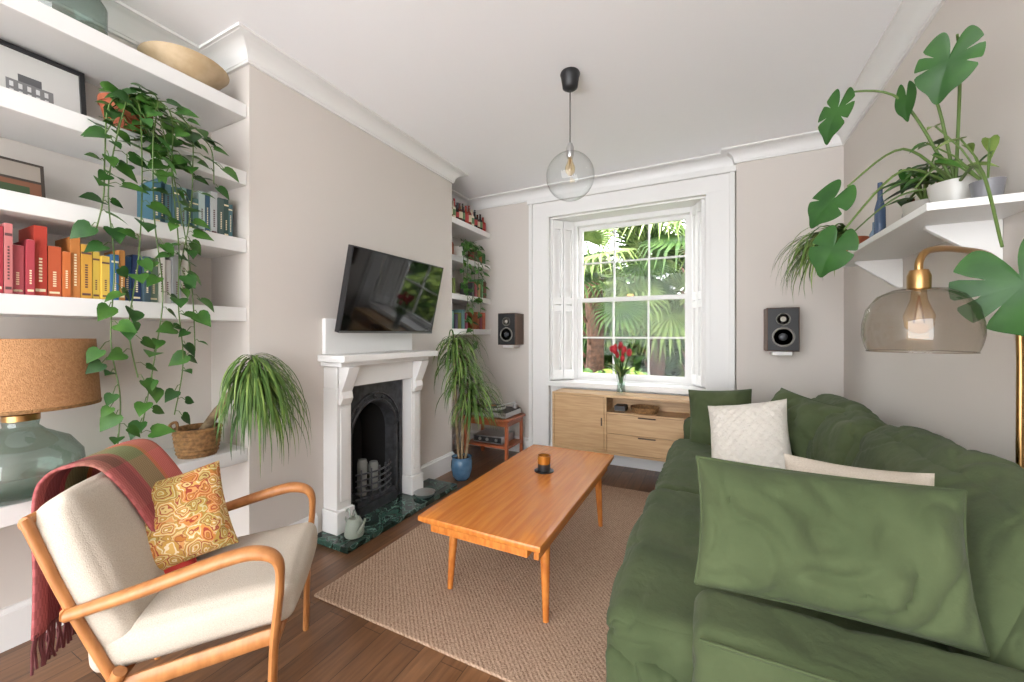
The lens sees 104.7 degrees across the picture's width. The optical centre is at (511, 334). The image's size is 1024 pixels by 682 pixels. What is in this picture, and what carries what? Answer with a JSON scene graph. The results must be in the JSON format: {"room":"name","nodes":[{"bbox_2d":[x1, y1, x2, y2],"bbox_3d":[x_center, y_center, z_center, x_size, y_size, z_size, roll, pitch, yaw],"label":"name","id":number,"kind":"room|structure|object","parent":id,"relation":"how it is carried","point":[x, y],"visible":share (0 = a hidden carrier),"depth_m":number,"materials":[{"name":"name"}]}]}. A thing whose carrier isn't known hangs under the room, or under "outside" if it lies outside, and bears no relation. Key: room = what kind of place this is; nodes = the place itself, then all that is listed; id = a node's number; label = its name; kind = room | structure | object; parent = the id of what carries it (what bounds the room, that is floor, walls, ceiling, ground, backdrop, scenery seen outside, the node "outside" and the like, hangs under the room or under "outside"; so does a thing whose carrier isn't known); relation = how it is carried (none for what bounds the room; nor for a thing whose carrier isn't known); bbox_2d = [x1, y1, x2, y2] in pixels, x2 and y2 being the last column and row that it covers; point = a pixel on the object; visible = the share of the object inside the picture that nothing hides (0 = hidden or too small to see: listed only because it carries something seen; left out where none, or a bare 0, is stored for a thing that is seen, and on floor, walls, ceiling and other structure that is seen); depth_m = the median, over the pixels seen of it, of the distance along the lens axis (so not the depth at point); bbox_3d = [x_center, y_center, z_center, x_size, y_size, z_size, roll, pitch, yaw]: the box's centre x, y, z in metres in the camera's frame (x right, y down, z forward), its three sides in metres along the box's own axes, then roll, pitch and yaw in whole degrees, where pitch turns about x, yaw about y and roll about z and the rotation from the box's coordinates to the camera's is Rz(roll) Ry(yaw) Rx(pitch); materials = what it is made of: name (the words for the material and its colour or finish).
{"room":"living room","nodes":[
{"label":"living room","id":0,"kind":"room"},
{"bbox_2d":[0,0,465,608],"bbox_3d":[-1.892,-0.130,1.916,0.200,2.700,6.330,0,0,27],"label":"wall","id":1,"kind":"structure","parent":0,"point":[28,449],"depth_m":1.75,"materials":[{"name":"grey paint"}]},
{"bbox_2d":[0,0,245,131],"bbox_3d":[-2.110,-1.145,0.889,0.329,0.070,2.699,0,0,27],"label":"shelf","id":2,"kind":"object","parent":1,"relation":"attached to","point":[34,26],"visible":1,"depth_m":1.61,"materials":[{"name":"white paint"}]},
{"bbox_2d":[100,0,107,35],"bbox_3d":[-1.760,-1.306,1.554,0.240,0.250,0.240,0,0,27],"label":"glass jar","id":3,"kind":"object","parent":2,"relation":"on","point":[105,9],"visible":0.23,"depth_m":1.62,"materials":[{"name":"glass"}]},
{"bbox_2d":[137,41,229,90],"bbox_3d":[-1.559,-1.232,1.889,0.340,0.102,0.340,0,0,27],"label":"wooden bowl","id":4,"kind":"object","parent":2,"relation":"on","point":[194,64],"visible":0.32,"depth_m":1.79,"materials":[{"name":"brown wood"}]},
{"bbox_2d":[0,86,245,193],"bbox_3d":[-2.110,-0.800,0.889,0.329,0.070,2.699,0,0,27],"label":"shelf","id":5,"kind":"object","parent":1,"relation":"attached to","point":[24,118],"visible":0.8,"depth_m":1.55,"materials":[{"name":"white paint"}]},
{"bbox_2d":[0,39,86,115],"bbox_3d":[-1.875,-0.967,1.499,0.060,0.266,0.360,0,0,27],"label":"framed print","id":6,"kind":"object","parent":5,"relation":"on","point":[24,71],"visible":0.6,"depth_m":1.55,"materials":[{"name":"white paper"}]},
{"bbox_2d":[70,81,238,444],"bbox_3d":[-1.518,-0.301,1.690,0.342,1.442,0.531,0,0,27],"label":"pothos","id":7,"kind":"object","parent":5,"relation":"on","point":[121,108],"visible":1,"depth_m":1.60,"materials":[{"name":"plant"}]},
{"bbox_2d":[0,189,245,257],"bbox_3d":[-2.110,-0.455,0.889,0.329,0.070,2.699,0,0,27],"label":"shelf","id":8,"kind":"object","parent":1,"relation":"attached to","point":[21,210],"visible":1,"depth_m":1.56,"materials":[{"name":"white paint"}]},
{"bbox_2d":[0,156,45,197],"bbox_3d":[-1.877,-0.574,1.433,0.041,0.170,0.240,0,0,27],"label":"print","id":9,"kind":"object","parent":8,"relation":"on","point":[15,175],"visible":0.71,"depth_m":1.49,"materials":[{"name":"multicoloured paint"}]},
{"bbox_2d":[137,178,232,235],"bbox_3d":[-1.579,-0.599,1.914,0.182,0.216,0.328,0,0,27],"label":"books","id":10,"kind":"object","parent":8,"relation":"on","point":[217,213],"visible":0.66,"depth_m":1.88,"materials":[{"name":"paper"}]},
{"bbox_2d":[0,293,245,321],"bbox_3d":[-2.110,-0.105,0.889,0.329,0.070,2.699,0,0,27],"label":"shelf","id":11,"kind":"object","parent":1,"relation":"attached to","point":[11,305],"visible":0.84,"depth_m":1.52,"materials":[{"name":"white paint"}]},
{"bbox_2d":[0,223,187,303],"bbox_3d":[-1.734,-0.276,1.513,0.182,0.270,0.771,0,0,27],"label":"cookbooks","id":12,"kind":"object","parent":11,"relation":"on","point":[28,266],"visible":0.8,"depth_m":1.50,"materials":[{"name":"multicoloured paper"}]},
{"bbox_2d":[0,442,247,528],"bbox_3d":[-2.105,0.610,0.887,0.339,0.070,2.699,0,0,27],"label":"shelf","id":13,"kind":"object","parent":1,"relation":"attached to","point":[10,515],"visible":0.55,"depth_m":1.57,"materials":[{"name":"white paint"}]},
{"bbox_2d":[0,338,101,506],"bbox_3d":[-1.754,0.294,1.411,0.403,0.560,0.403,0,0,27],"label":"table lamp","id":14,"kind":"object","parent":13,"relation":"on","point":[37,376],"visible":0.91,"depth_m":1.34,"materials":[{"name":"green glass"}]},
{"bbox_2d":[168,353,311,477],"bbox_3d":[-1.280,0.355,1.861,0.610,0.535,0.409,0,0,-18],"label":"palm","id":15,"kind":"object","parent":13,"relation":"on","point":[197,440],"visible":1,"depth_m":1.83,"materials":[{"name":"plant"}]},
{"bbox_2d":[0,513,317,652],"bbox_3d":[-2.187,1.140,0.694,0.368,0.160,3.880,0,0,27],"label":"baseboard","id":16,"kind":"structure","parent":1,"relation":"attached to","point":[15,619],"depth_m":1.55,"materials":[{"name":"white paint"}]},
{"bbox_2d":[452,242,485,328],"bbox_3d":[-0.506,-0.471,4.001,0.150,0.820,0.718,0,0,27],"label":"books","id":17,"kind":"object","parent":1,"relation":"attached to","point":[458,316],"visible":0.33,"depth_m":4.08,"materials":[{"name":"multicoloured paper"}]},
{"bbox_2d":[452,216,489,240],"bbox_3d":[-0.546,-1.073,4.021,0.319,0.055,0.758,0,0,27],"label":"corner shelf","id":18,"kind":"object","parent":1,"relation":"attached to","point":[462,230],"visible":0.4,"depth_m":4.05,"materials":[{"name":"white paint"}]},
{"bbox_2d":[452,198,485,230],"bbox_3d":[-0.491,-1.227,3.973,0.164,0.252,0.666,0,0,27],"label":"bottle collection","id":19,"kind":"object","parent":18,"relation":"on","point":[468,217],"visible":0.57,"depth_m":3.92,"materials":[{"name":"red glass"}]},
{"bbox_2d":[452,254,489,272],"bbox_3d":[-0.546,-0.723,4.021,0.319,0.055,0.758,0,0,27],"label":"corner shelf","id":20,"kind":"object","parent":1,"relation":"attached to","point":[457,261],"depth_m":4.01,"materials":[{"name":"white paint"}]},
{"bbox_2d":[454,239,489,349],"bbox_3d":[-0.429,-0.382,3.888,0.319,1.094,0.483,0,0,27],"label":"trailing ivy","id":21,"kind":"object","parent":20,"relation":"on","point":[465,246],"visible":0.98,"depth_m":3.84,"materials":[{"name":"green plant"}]},
{"bbox_2d":[452,293,489,304],"bbox_3d":[-0.546,-0.363,4.021,0.319,0.055,0.758,0,0,27],"label":"corner shelf","id":22,"kind":"object","parent":1,"relation":"attached to","point":[461,299],"depth_m":3.95,"materials":[{"name":"white paint"}]},
{"bbox_2d":[452,329,489,334],"bbox_3d":[-0.546,-0.033,4.021,0.319,0.055,0.758,0,0,27],"label":"corner shelf","id":23,"kind":"object","parent":1,"relation":"attached to","point":[456,331],"depth_m":4.00,"materials":[{"name":"white paint"}]},
{"bbox_2d":[211,64,340,536],"bbox_3d":[-1.371,-0.130,2.343,0.350,2.700,0.560,0,0,27],"label":"wall","id":24,"kind":"structure","parent":0,"point":[287,212],"depth_m":2.16,"materials":[{"name":"beige paint"}]},
{"bbox_2d":[0,445,660,681],"bbox_3d":[-0.334,1.270,1.118,3.800,0.100,6.300,0,0,27],"label":"floor","id":25,"kind":"structure","parent":0,"point":[338,645],"depth_m":1.52,"materials":[{"name":"brown wood"}]},
{"bbox_2d":[17,472,317,681],"bbox_3d":[-1.022,0.822,1.322,0.630,0.809,0.565,0,0,-17],"label":"armchair","id":26,"kind":"object","parent":25,"relation":"on","point":[89,542],"visible":0.77,"depth_m":1.11,"materials":[{"name":"white fabric"}]},
{"bbox_2d":[30,439,182,675],"bbox_3d":[-1.245,0.642,1.289,0.285,0.537,0.427,0,0,-18],"label":"throw","id":27,"kind":"object","parent":26,"relation":"on","point":[135,466],"visible":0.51,"depth_m":1.20,"materials":[{"name":"red fabric"}]},
{"bbox_2d":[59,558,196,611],"bbox_3d":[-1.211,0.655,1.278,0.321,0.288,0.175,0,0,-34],"label":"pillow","id":28,"kind":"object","parent":26,"relation":"on","point":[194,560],"visible":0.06,"depth_m":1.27,"materials":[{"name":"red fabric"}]},
{"bbox_2d":[146,460,238,569],"bbox_3d":[-1.138,0.620,1.326,0.338,0.305,0.210,0,0,-44],"label":"paisley pillow","id":29,"kind":"object","parent":26,"relation":"on","point":[192,520],"visible":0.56,"depth_m":1.32,"materials":[{"name":"multicoloured fabric"}]},
{"bbox_2d":[317,478,456,553],"bbox_3d":[-0.809,1.202,2.738,0.300,0.033,1.070,0,0,27],"label":"hearth","id":30,"kind":"object","parent":25,"relation":"on","point":[378,521],"visible":0.76,"depth_m":2.58,"materials":[{"name":"green stone"}]},
{"bbox_2d":[344,508,365,539],"bbox_3d":[-0.927,1.107,2.325,0.111,0.154,0.189,0,0,-27],"label":"watering can","id":31,"kind":"object","parent":30,"relation":"on","point":[354,526],"visible":1,"depth_m":2.30,"materials":[{"name":"grey ceramic"}]},
{"bbox_2d":[414,485,447,498],"bbox_3d":[-0.622,1.166,2.958,0.167,0.036,0.251,0,0,27],"label":"dish","id":32,"kind":"object","parent":30,"relation":"on","point":[422,493],"depth_m":2.94,"materials":[{"name":"white ceramic"}]},
{"bbox_2d":[432,329,505,480],"bbox_3d":[-0.346,0.586,3.338,0.596,1.267,0.638,0,0,1],"label":"dracaena plant","id":33,"kind":"object","parent":25,"relation":"on","point":[461,463],"visible":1,"depth_m":3.26,"materials":[{"name":"green plant"}]},
{"bbox_2d":[314,485,650,681],"bbox_3d":[0.183,1.213,2.374,1.500,0.012,1.950,0,0,27],"label":"woven rug","id":34,"kind":"object","parent":25,"relation":"on","point":[491,622],"visible":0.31,"depth_m":1.82,"materials":[{"name":"beige wicker"}]},
{"bbox_2d":[418,444,613,622],"bbox_3d":[0.127,0.988,2.123,0.575,0.436,1.250,0,0,27],"label":"coffee table","id":35,"kind":"object","parent":34,"relation":"on","point":[512,508],"visible":0.99,"depth_m":1.82,"materials":[{"name":"brown wood"}]},
{"bbox_2d":[534,453,553,473],"bbox_3d":[0.181,0.725,2.236,0.110,0.089,0.110,0,0,27],"label":"candle holder","id":36,"kind":"object","parent":35,"relation":"on","point":[543,458],"visible":1,"depth_m":2.21,"materials":[{"name":"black glass"}]},
{"bbox_2d":[464,413,525,460],"bbox_3d":[-0.179,1.005,3.927,0.520,0.430,0.380,0,0,27],"label":"side table","id":37,"kind":"object","parent":25,"relation":"on","point":[512,420],"visible":0.6,"depth_m":3.80,"materials":[{"name":"brown wood"}]},
{"bbox_2d":[473,428,513,444],"bbox_3d":[-0.183,1.010,3.920,0.320,0.079,0.276,0,0,27],"label":"amplifier","id":38,"kind":"object","parent":37,"relation":"on","point":[493,436],"visible":1,"depth_m":3.85,"materials":[{"name":"silver metal"}]},
{"bbox_2d":[472,401,520,418],"bbox_3d":[-0.173,0.726,3.929,0.430,0.126,0.330,0,0,27],"label":"turntable","id":39,"kind":"object","parent":37,"relation":"on","point":[509,411],"visible":0.59,"depth_m":3.82,"materials":[{"name":"silver metal"}]},
{"bbox_2d":[605,397,1023,681],"bbox_3d":[1.196,0.766,1.822,1.090,0.887,2.489,0,0,27],"label":"sofa","id":40,"kind":"object","parent":25,"relation":"on","point":[662,626],"visible":0.52,"depth_m":0.98,"materials":[{"name":"fabric"}]},
{"bbox_2d":[688,389,751,444],"bbox_3d":[1.430,0.575,2.720,0.407,0.425,0.250,0,0,27],"label":"throw pillow","id":41,"kind":"object","parent":40,"relation":"on","point":[700,432],"visible":0.54,"depth_m":2.73,"materials":[{"name":"fabric"}]},
{"bbox_2d":[708,399,791,468],"bbox_3d":[1.317,0.586,2.203,0.274,0.470,0.503,0,0,-42],"label":"pillow","id":42,"kind":"object","parent":40,"relation":"on","point":[756,433],"visible":0.74,"depth_m":2.14,"materials":[{"name":"beige fabric"}]},
{"bbox_2d":[776,388,848,458],"bbox_3d":[1.602,0.555,2.217,0.276,0.459,0.501,0,0,2],"label":"throw pillow","id":43,"kind":"object","parent":40,"relation":"on","point":[804,414],"visible":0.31,"depth_m":2.13,"materials":[{"name":"fabric"}]},
{"bbox_2d":[694,455,989,656],"bbox_3d":[0.726,0.485,0.931,0.542,0.316,0.194,0,0,27],"label":"throw pillow","id":44,"kind":"object","parent":40,"relation":"on","point":[888,555],"visible":1,"depth_m":0.87,"materials":[{"name":"fabric"}]},
{"bbox_2d":[783,453,934,485],"bbox_3d":[0.934,0.520,1.060,0.345,0.340,0.170,0,0,27],"label":"pillow","id":45,"kind":"object","parent":40,"relation":"on","point":[796,463],"visible":0.21,"depth_m":1.08,"materials":[{"name":"fabric"}]},
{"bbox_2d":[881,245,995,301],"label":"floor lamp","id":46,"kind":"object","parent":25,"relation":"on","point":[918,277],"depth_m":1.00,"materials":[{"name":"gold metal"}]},
{"bbox_2d":[341,119,396,287],"bbox_3d":[-1.133,-0.560,2.816,0.350,1.840,0.500,0,0,27],"label":"wall","id":47,"kind":"structure","parent":0,"point":[368,165],"depth_m":2.71,"materials":[{"name":"beige paint"}]},
{"bbox_2d":[335,244,443,333],"bbox_3d":[-0.838,-0.269,2.724,0.258,0.516,0.870,0,0,27],"label":"tv","id":48,"kind":"object","parent":47,"relation":"attached to","point":[381,292],"depth_m":2.59,"materials":[{"name":"black glass"}]},
{"bbox_2d":[397,151,451,465],"bbox_3d":[-0.862,-0.130,3.357,0.350,2.700,0.710,0,0,27],"label":"wall","id":49,"kind":"structure","parent":0,"point":[424,198],"depth_m":3.33,"materials":[{"name":"beige paint"}]},
{"bbox_2d":[318,350,437,535],"bbox_3d":[-0.867,0.652,2.700,0.230,1.065,0.870,0,0,27],"label":"fireplace surround","id":50,"kind":"object","parent":49,"relation":"attached to","point":[342,372],"visible":0.94,"depth_m":2.41,"materials":[{"name":"white paint"}]},
{"bbox_2d":[322,318,411,354],"bbox_3d":[-0.963,0.009,2.731,0.029,0.219,0.780,0,0,27],"label":"box","id":51,"kind":"object","parent":50,"relation":"on","point":[333,342],"visible":0.76,"depth_m":2.61,"materials":[{"name":"white paint"}]},
{"bbox_2d":[351,379,401,516],"bbox_3d":[-1.041,0.754,2.770,0.316,0.867,0.548,0,0,27],"label":"fireplace insert","id":52,"kind":"object","parent":50,"relation":"in","point":[376,408],"depth_m":2.89,"materials":[{"name":"black metal"}]},
{"bbox_2d":[420,430,528,480],"bbox_3d":[-0.450,1.140,3.688,0.790,0.160,1.270,0,0,27],"label":"baseboard","id":53,"kind":"structure","parent":49,"relation":"attached to","point":[433,469],"depth_m":3.46,"materials":[{"name":"white paint"}]},
{"bbox_2d":[46,0,945,211],"bbox_3d":[-0.386,-1.430,0.993,3.320,0.100,6.030,0,0,27],"label":"trim coving","id":54,"kind":"structure","parent":49,"relation":"attached to","point":[237,47],"depth_m":2.29,"materials":[{"name":"white paint"}]},
{"bbox_2d":[118,0,901,197],"bbox_3d":[-0.334,-1.555,1.118,3.800,0.150,6.300,0,0,27],"label":"ceiling","id":55,"kind":"structure","parent":0,"point":[477,83],"depth_m":2.17,"materials":[{"name":"white paint"}]},
{"bbox_2d":[546,67,593,201],"bbox_3d":[0.328,-1.119,2.229,0.270,0.719,0.270,0,0,27],"label":"pendant lamp","id":56,"kind":"object","parent":55,"relation":"hanging from","point":[569,76],"visible":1,"depth_m":2.21,"materials":[{"name":"black plastic"}]},
{"bbox_2d":[466,173,735,439],"bbox_3d":[1.032,-0.130,3.823,3.320,2.700,0.300,0,0,27],"label":"wall","id":57,"kind":"structure","parent":0,"point":[507,248],"depth_m":4.20,"materials":[{"name":"grey paint"}]},
{"bbox_2d":[498,313,523,347],"bbox_3d":[-0.015,-0.045,4.054,0.200,0.350,0.215,0,0,27],"label":"speaker","id":58,"kind":"object","parent":57,"relation":"attached to","point":[510,325],"visible":1,"depth_m":3.98},
{"bbox_2d":[550,439,662,471],"bbox_3d":[1.024,1.140,3.683,1.430,0.160,0.018,0,0,27],"label":"baseboard","id":59,"kind":"structure","parent":57,"relation":"attached to","point":[652,465],"depth_m":3.62,"materials":[{"name":"white paint"}]},
{"bbox_2d":[552,388,689,461],"bbox_3d":[0.974,0.775,3.522,1.185,0.510,0.348,0,0,27],"label":"media cabinet","id":60,"kind":"object","parent":57,"relation":"attached to","point":[585,420],"visible":0.73,"depth_m":3.42,"materials":[{"name":"brown wood"}]},
{"bbox_2d":[606,342,635,392],"bbox_3d":[0.961,0.288,3.462,0.304,0.461,0.354,0,0,-4],"label":"tulip vase","id":61,"kind":"object","parent":60,"relation":"on","point":[620,371],"visible":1,"depth_m":3.46,"materials":[{"name":"clear glass"}]},
{"bbox_2d":[614,404,659,414],"bbox_3d":[1.081,0.639,3.418,0.370,0.050,0.240,0,0,27],"label":"woven tray","id":62,"kind":"object","parent":60,"relation":"in","point":[645,409],"visible":1,"depth_m":3.43,"materials":[{"name":"wicker"}]},
{"bbox_2d":[527,165,735,445],"bbox_3d":[1.070,-0.079,3.781,1.865,2.598,0.380,0,0,27],"label":"window","id":63,"kind":"structure","parent":57,"relation":"in","point":[705,199],"depth_m":3.71,"materials":[{"name":"white paint"}]},
{"bbox_2d":[736,145,843,403],"bbox_3d":[2.127,-0.130,3.061,0.680,2.700,0.080,0,0,27],"label":"wall pier","id":64,"kind":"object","parent":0,"point":[774,195],"visible":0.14,"depth_m":3.04,"materials":[{"name":"grey paint"}]},
{"bbox_2d":[764,307,799,355],"bbox_3d":[2.010,-0.025,2.950,0.200,0.350,0.215,0,0,27],"label":"speaker","id":65,"kind":"object","parent":64,"relation":"attached to","point":[781,325],"visible":1,"depth_m":2.87},
{"bbox_2d":[913,296,924,322],"label":"bulb filament","id":66,"kind":"object","parent":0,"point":[918,298],"depth_m":1.00,"materials":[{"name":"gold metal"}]},
{"bbox_2d":[844,0,1023,466],"bbox_3d":[1.255,-0.130,0.339,0.200,2.700,6.330,0,0,27],"label":"wall","id":67,"kind":"structure","parent":0,"point":[960,393],"depth_m":1.67,"materials":[{"name":"grey paint"}]},
{"bbox_2d":[841,192,1023,287],"bbox_3d":[1.672,-0.325,1.696,0.269,0.170,1.190,0,0,27],"label":"wall shelf","id":68,"kind":"object","parent":67,"relation":"attached to","point":[968,222],"visible":0.83,"depth_m":1.36,"materials":[{"name":"white paint"}]},
{"bbox_2d":[771,223,868,295],"bbox_3d":[1.663,-0.391,2.235,0.503,0.409,0.452,0,0,-23],"label":"spider plant","id":69,"kind":"object","parent":68,"relation":"on","point":[803,250],"visible":0.44,"depth_m":2.17,"materials":[{"name":"green plant"}]},
{"bbox_2d":[869,182,914,237],"bbox_3d":[1.742,-0.561,1.789,0.134,0.300,0.323,0,0,27],"label":"bottles","id":70,"kind":"object","parent":68,"relation":"on","point":[879,223],"visible":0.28,"depth_m":1.84,"materials":[{"name":"blue glass"}]},
{"bbox_2d":[808,25,1023,336],"bbox_3d":[1.248,-0.438,1.230,0.487,0.919,0.686,0,0,27],"label":"monstera plant","id":71,"kind":"object","parent":68,"relation":"on","point":[1000,284],"visible":0.94,"depth_m":1.20,"materials":[{"name":"green plant"}]},
{"bbox_2d":[870,138,962,216],"bbox_3d":[1.565,-0.556,1.538,0.206,0.290,0.422,0,0,27],"label":"peace lily","id":72,"kind":"object","parent":68,"relation":"on","point":[905,183],"visible":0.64,"depth_m":1.52,"materials":[{"name":"green plant"}]},
{"bbox_2d":[909,123,1006,197],"bbox_3d":[1.393,-0.529,1.244,0.257,0.236,0.126,0,0,7],"label":"seedling","id":73,"kind":"object","parent":68,"relation":"on","point":[997,185],"visible":0.78,"depth_m":1.22,"materials":[{"name":"green plant"}]},
{"bbox_2d":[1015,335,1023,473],"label":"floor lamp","id":74,"kind":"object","parent":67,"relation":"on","point":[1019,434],"depth_m":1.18,"materials":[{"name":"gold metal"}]},
{"label":"outside","id":75,"kind":"structure","parent":0,"visible":0},
{"bbox_3d":[4.504,1.395,8.984,24.000,0.250,11.900,0,0,27],"label":"ground","id":76,"kind":"structure","parent":75,"visible":0},
{"bbox_2d":[584,242,612,293],"bbox_3d":[0.764,-0.502,8.146,2.906,3.657,2.649,0,0,7],"label":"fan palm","id":77,"kind":"object","parent":76,"relation":"on","point":[587,242],"visible":0.02,"depth_m":7.86,"materials":[{"name":"green plant"}]},
{"bbox_2d":[583,367,649,374],"bbox_3d":[1.441,0.631,5.103,8.183,1.392,0.814,0,0,27],"label":"hedge","id":78,"kind":"object","parent":76,"relation":"on","point":[586,370],"visible":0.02,"depth_m":5.23,"materials":[{"name":"green plant"}]},
{"bbox_2d":[583,227,684,372],"bbox_3d":[1.288,-0.486,6.537,2.958,3.625,2.738,0,0,27],"label":"fan palm","id":79,"kind":"object","parent":76,"relation":"on","point":[625,311],"visible":0.44,"depth_m":6.07,"materials":[{"name":"green plant"}]},
{"bbox_2d":[583,222,684,375],"bbox_3d":[2.609,-0.290,7.264,3.048,3.236,3.016,0,0,-1],"label":"fan palm","id":80,"kind":"object","parent":76,"relation":"on","point":[657,347],"visible":0.17,"depth_m":6.43,"materials":[{"name":"green plant"}]},
{"bbox_2d":[583,277,684,376],"bbox_3d":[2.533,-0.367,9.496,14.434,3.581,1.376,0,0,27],"label":"tree","id":81,"kind":"object","parent":76,"relation":"on","point":[673,367],"visible":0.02,"depth_m":8.96,"materials":[{"name":"green plant"}]},
{"bbox_2d":[606,220,684,371],"bbox_3d":[2.755,-0.714,5.999,2.918,4.080,3.120,0,0,27],"label":"fan palm","id":82,"kind":"object","parent":76,"relation":"on","point":[669,240],"visible":0.08,"depth_m":5.17,"materials":[{"name":"green plant"}]},
{"bbox_2d":[662,272,684,306],"bbox_3d":[3.953,-0.446,6.493,3.356,3.547,2.873,0,0,27],"label":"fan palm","id":83,"kind":"object","parent":76,"relation":"on","point":[682,285],"visible":0.03,"depth_m":6.73,"materials":[{"name":"green plant"}]}
]}

